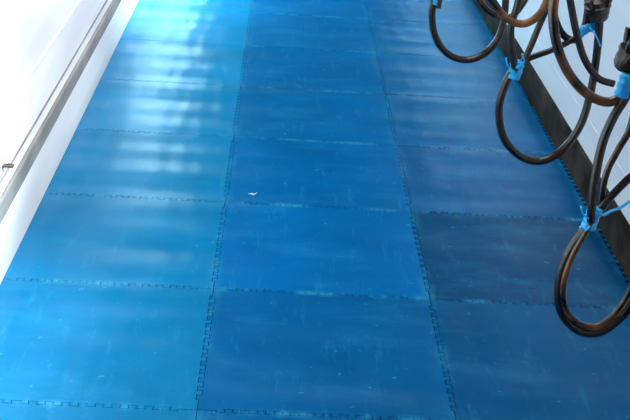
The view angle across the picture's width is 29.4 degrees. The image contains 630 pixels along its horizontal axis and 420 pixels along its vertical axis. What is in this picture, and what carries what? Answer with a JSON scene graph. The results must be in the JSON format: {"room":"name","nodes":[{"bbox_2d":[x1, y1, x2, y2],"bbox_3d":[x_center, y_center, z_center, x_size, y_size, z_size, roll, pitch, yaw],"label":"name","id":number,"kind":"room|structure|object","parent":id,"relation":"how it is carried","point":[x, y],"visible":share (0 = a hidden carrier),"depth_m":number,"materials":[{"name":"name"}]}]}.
{"room":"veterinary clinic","nodes":[
{"label":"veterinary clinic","id":0,"kind":"room"},
{"bbox_2d":[0,0,138,283],"bbox_3d":[-0.983,-1.335,5.321,0.205,1.270,12.400,3,24,-2],"label":"wall","id":1,"kind":"structure","parent":0,"point":[27,27],"depth_m":3.78,"materials":[{"name":"white paint"}]},
{"bbox_2d":[2,163,13,167],"bbox_3d":[-0.850,-0.124,3.321,0.031,0.010,0.020,3,24,-2],"label":"wall bracket","id":2,"kind":"object","parent":1,"relation":"attached to","point":[5,165],"visible":1,"depth_m":3.31,"materials":[{"name":"metal"}]},
{"bbox_2d":[0,0,80,121],"bbox_3d":[-0.888,-1.167,5.342,0.005,0.006,12.300,3,24,-2],"label":"trim","id":3,"kind":"structure","parent":1,"relation":"attached to","point":[63,25],"depth_m":3.72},
{"bbox_2d":[0,0,107,183],"bbox_3d":[-0.898,-1.013,5.410,0.005,0.006,12.300,3,24,-2],"label":"trim","id":4,"kind":"structure","parent":1,"relation":"attached to","point":[77,50],"depth_m":3.95,"materials":[{"name":"silver metal"}]},
{"bbox_2d":[0,0,120,223],"bbox_3d":[-0.899,-0.947,5.439,0.013,0.060,12.300,3,24,-2],"label":"trim","id":5,"kind":"structure","parent":1,"relation":"attached to","point":[13,186],"depth_m":3.96,"materials":[{"name":"grey metal"}]},
{"bbox_2d":[497,0,629,223],"bbox_3d":[1.091,-1.231,5.401,0.240,1.270,12.400,3,24,-2],"label":"wall","id":6,"kind":"structure","parent":0,"point":[618,19],"depth_m":4.26,"materials":[{"name":"white paint"}]},
{"bbox_2d":[474,0,629,282],"bbox_3d":[0.940,-0.703,5.577,0.030,0.146,12.300,3,24,-2],"label":"baseboard","id":7,"kind":"structure","parent":6,"relation":"attached to","point":[614,226],"depth_m":4.50,"materials":[{"name":"black rubber"}]},
{"bbox_2d":[509,1,625,175],"bbox_3d":[0.948,-0.872,5.502,0.004,0.004,12.300,3,24,-2],"label":"trim","id":8,"kind":"structure","parent":6,"relation":"attached to","point":[509,1],"depth_m":4.51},
{"bbox_3d":[0.898,-1.190,3.775,0.263,0.050,7.000,3,24,-2],"label":"pipe","id":9,"kind":"object","parent":6,"relation":"attached to","visible":0},
{"bbox_2d":[428,0,527,63],"bbox_3d":[0.645,-1.002,4.533,0.408,0.941,0.093,3,24,-2],"label":"hoses","id":10,"kind":"object","parent":9,"relation":"hanging from","point":[434,4],"visible":0.83,"depth_m":4.67,"materials":[{"name":"black rubber"}]},
{"bbox_2d":[487,0,615,164],"bbox_3d":[0.692,-0.571,3.564,0.452,0.944,0.097,3,24,-2],"label":"cable","id":11,"kind":"object","parent":9,"relation":"hanging from","point":[596,12],"visible":0.98,"depth_m":3.60,"materials":[{"name":"black rubber"}]},
{"bbox_2d":[548,0,629,337],"bbox_3d":[0.628,-0.141,2.595,0.330,0.959,0.075,3,24,-2],"label":"cable","id":12,"kind":"object","parent":9,"relation":"hanging from","point":[595,209],"visible":1,"depth_m":2.64,"materials":[{"name":"black rubber"}]},
{"bbox_3d":[0.070,-0.655,5.639,2.600,0.099,12.400,3,24,-2],"label":"floor","id":13,"kind":"structure","parent":0,"visible":0},
{"bbox_2d":[0,400,196,419],"bbox_3d":[-0.570,0.595,2.561,0.600,0.020,0.631,3,24,-2],"label":"floor mat","id":14,"kind":"object","parent":13,"relation":"on","point":[14,410],"visible":1,"depth_m":2.81,"materials":[{"name":"blue plastic"}]},
{"bbox_2d":[0,278,213,410],"bbox_3d":[-0.579,0.344,3.128,0.600,0.020,0.631,3,24,-2],"label":"floor mat","id":15,"kind":"object","parent":13,"relation":"on","point":[74,343],"visible":0.87,"depth_m":3.10,"materials":[{"name":"blue plastic"}]},
{"bbox_2d":[3,193,225,290],"bbox_3d":[-0.588,0.093,3.695,0.600,0.020,0.631,3,24,-2],"label":"floor mat","id":16,"kind":"object","parent":13,"relation":"on","point":[69,238],"visible":0.88,"depth_m":3.66,"materials":[{"name":"blue plastic"}]},
{"bbox_2d":[45,129,234,201],"bbox_3d":[-0.597,-0.158,4.262,0.600,0.020,0.631,3,24,-2],"label":"floor mat","id":17,"kind":"object","parent":13,"relation":"on","point":[150,165],"visible":0.86,"depth_m":4.23,"materials":[{"name":"blue plastic"}]},
{"bbox_2d":[76,79,240,136],"bbox_3d":[-0.607,-0.409,4.829,0.600,0.020,0.631,3,24,-2],"label":"floor mat","id":18,"kind":"object","parent":13,"relation":"on","point":[179,108],"visible":0.84,"depth_m":4.80,"materials":[{"name":"blue plastic"}]},
{"bbox_2d":[101,39,246,88],"bbox_3d":[-0.616,-0.660,5.396,0.600,0.020,0.631,3,24,-2],"label":"floor mat","id":19,"kind":"object","parent":13,"relation":"on","point":[135,60],"visible":0.82,"depth_m":5.37,"materials":[{"name":"blue plastic"}]},
{"bbox_2d":[120,6,250,45],"bbox_3d":[-0.625,-0.910,5.963,0.600,0.020,0.631,3,24,-2],"label":"floor mat","id":20,"kind":"object","parent":13,"relation":"on","point":[167,24],"visible":0.86,"depth_m":5.94,"materials":[{"name":"blue plastic"}]},
{"bbox_2d":[136,0,252,14],"bbox_3d":[-0.634,-1.161,6.530,0.600,0.020,0.631,3,24,-2],"label":"floor mat","id":21,"kind":"object","parent":13,"relation":"on","point":[225,5],"visible":0.7,"depth_m":6.33,"materials":[{"name":"blue plastic"}]},
{"bbox_2d":[250,0,368,18],"bbox_3d":[-0.031,-1.131,6.553,0.631,0.020,0.631,3,24,-2],"label":"floor mat","id":22,"kind":"object","parent":13,"relation":"on","point":[357,9],"visible":0.79,"depth_m":6.41,"materials":[{"name":"blue plastic"}]},
{"bbox_2d":[245,12,376,52],"bbox_3d":[-0.022,-0.880,5.986,0.631,0.020,0.631,3,24,-2],"label":"floor mat","id":23,"kind":"object","parent":13,"relation":"on","point":[347,34],"visible":0.85,"depth_m":5.96,"materials":[{"name":"blue plastic"}]},
{"bbox_2d":[196,410,428,419],"bbox_3d":[0.034,0.625,2.584,0.631,0.020,0.631,3,24,-2],"label":"floor mat","id":24,"kind":"object","parent":13,"relation":"on","point":[201,414],"visible":1,"depth_m":2.85,"materials":[{"name":"blue plastic"}]},
{"bbox_2d":[240,46,385,93],"bbox_3d":[-0.013,-0.629,5.419,0.631,0.020,0.631,3,24,-2],"label":"floor mat","id":25,"kind":"object","parent":13,"relation":"on","point":[272,67],"visible":0.84,"depth_m":5.39,"materials":[{"name":"blue plastic"}]},
{"bbox_2d":[233,86,396,144],"bbox_3d":[-0.003,-0.379,4.852,0.631,0.020,0.631,3,24,-2],"label":"floor mat","id":26,"kind":"object","parent":13,"relation":"on","point":[267,112],"visible":0.83,"depth_m":4.82,"materials":[{"name":"blue plastic"}]},
{"bbox_2d":[224,137,410,210],"bbox_3d":[0.006,-0.128,4.285,0.631,0.020,0.631,3,24,-2],"label":"floor mat","id":27,"kind":"object","parent":13,"relation":"on","point":[323,174],"visible":0.91,"depth_m":4.25,"materials":[{"name":"blue plastic"}]},
{"bbox_2d":[213,202,429,298],"bbox_3d":[0.015,0.123,3.718,0.631,0.020,0.631,3,24,-2],"label":"floor mat","id":28,"kind":"object","parent":13,"relation":"on","point":[329,250],"visible":0.91,"depth_m":3.68,"materials":[{"name":"blue plastic"}]},
{"bbox_2d":[196,289,455,419],"bbox_3d":[0.024,0.374,3.151,0.631,0.020,0.631,3,24,-2],"label":"floor mat","id":29,"kind":"object","parent":13,"relation":"on","point":[334,354],"visible":0.94,"depth_m":3.11,"materials":[{"name":"blue plastic"}]},
{"bbox_2d":[364,0,486,25],"bbox_3d":[0.588,-1.100,6.577,0.631,0.020,0.631,3,24,-2],"label":"floor mat","id":30,"kind":"object","parent":13,"relation":"on","point":[462,12],"visible":0.77,"depth_m":6.49,"materials":[{"name":"blue plastic"}]},
{"bbox_2d":[369,19,504,59],"bbox_3d":[0.597,-0.849,6.010,0.631,0.020,0.631,3,24,-2],"label":"floor mat","id":31,"kind":"object","parent":13,"relation":"on","point":[390,36],"visible":0.7,"depth_m":6.00,"materials":[{"name":"blue plastic"}]},
{"bbox_2d":[376,53,528,101],"bbox_3d":[0.606,-0.598,5.443,0.631,0.020,0.631,3,24,-2],"label":"floor mat","id":32,"kind":"object","parent":13,"relation":"on","point":[408,74],"visible":0.74,"depth_m":5.41,"materials":[{"name":"blue plastic"}]},
{"bbox_2d":[385,94,555,153],"bbox_3d":[0.615,-0.347,4.876,0.631,0.020,0.631,3,24,-2],"label":"floor mat","id":33,"kind":"object","parent":13,"relation":"on","point":[419,120],"visible":0.81,"depth_m":4.85,"materials":[{"name":"blue plastic"}]},
{"bbox_2d":[396,145,586,220],"bbox_3d":[0.625,-0.097,4.309,0.631,0.020,0.631,3,24,-2],"label":"floor mat","id":34,"kind":"object","parent":13,"relation":"on","point":[438,180],"visible":0.8,"depth_m":4.27,"materials":[{"name":"blue plastic"}]},
{"bbox_2d":[410,211,628,308],"bbox_3d":[0.634,0.154,3.742,0.631,0.020,0.631,3,24,-2],"label":"floor mat","id":35,"kind":"object","parent":13,"relation":"on","point":[490,258],"visible":0.81,"depth_m":3.71,"materials":[{"name":"blue plastic"}]},
{"bbox_2d":[429,299,629,419],"bbox_3d":[0.643,0.405,3.175,0.631,0.020,0.631,3,24,-2],"label":"floor mat","id":36,"kind":"object","parent":13,"relation":"on","point":[509,361],"visible":0.85,"depth_m":3.15,"materials":[{"name":"blue plastic"}]}
]}

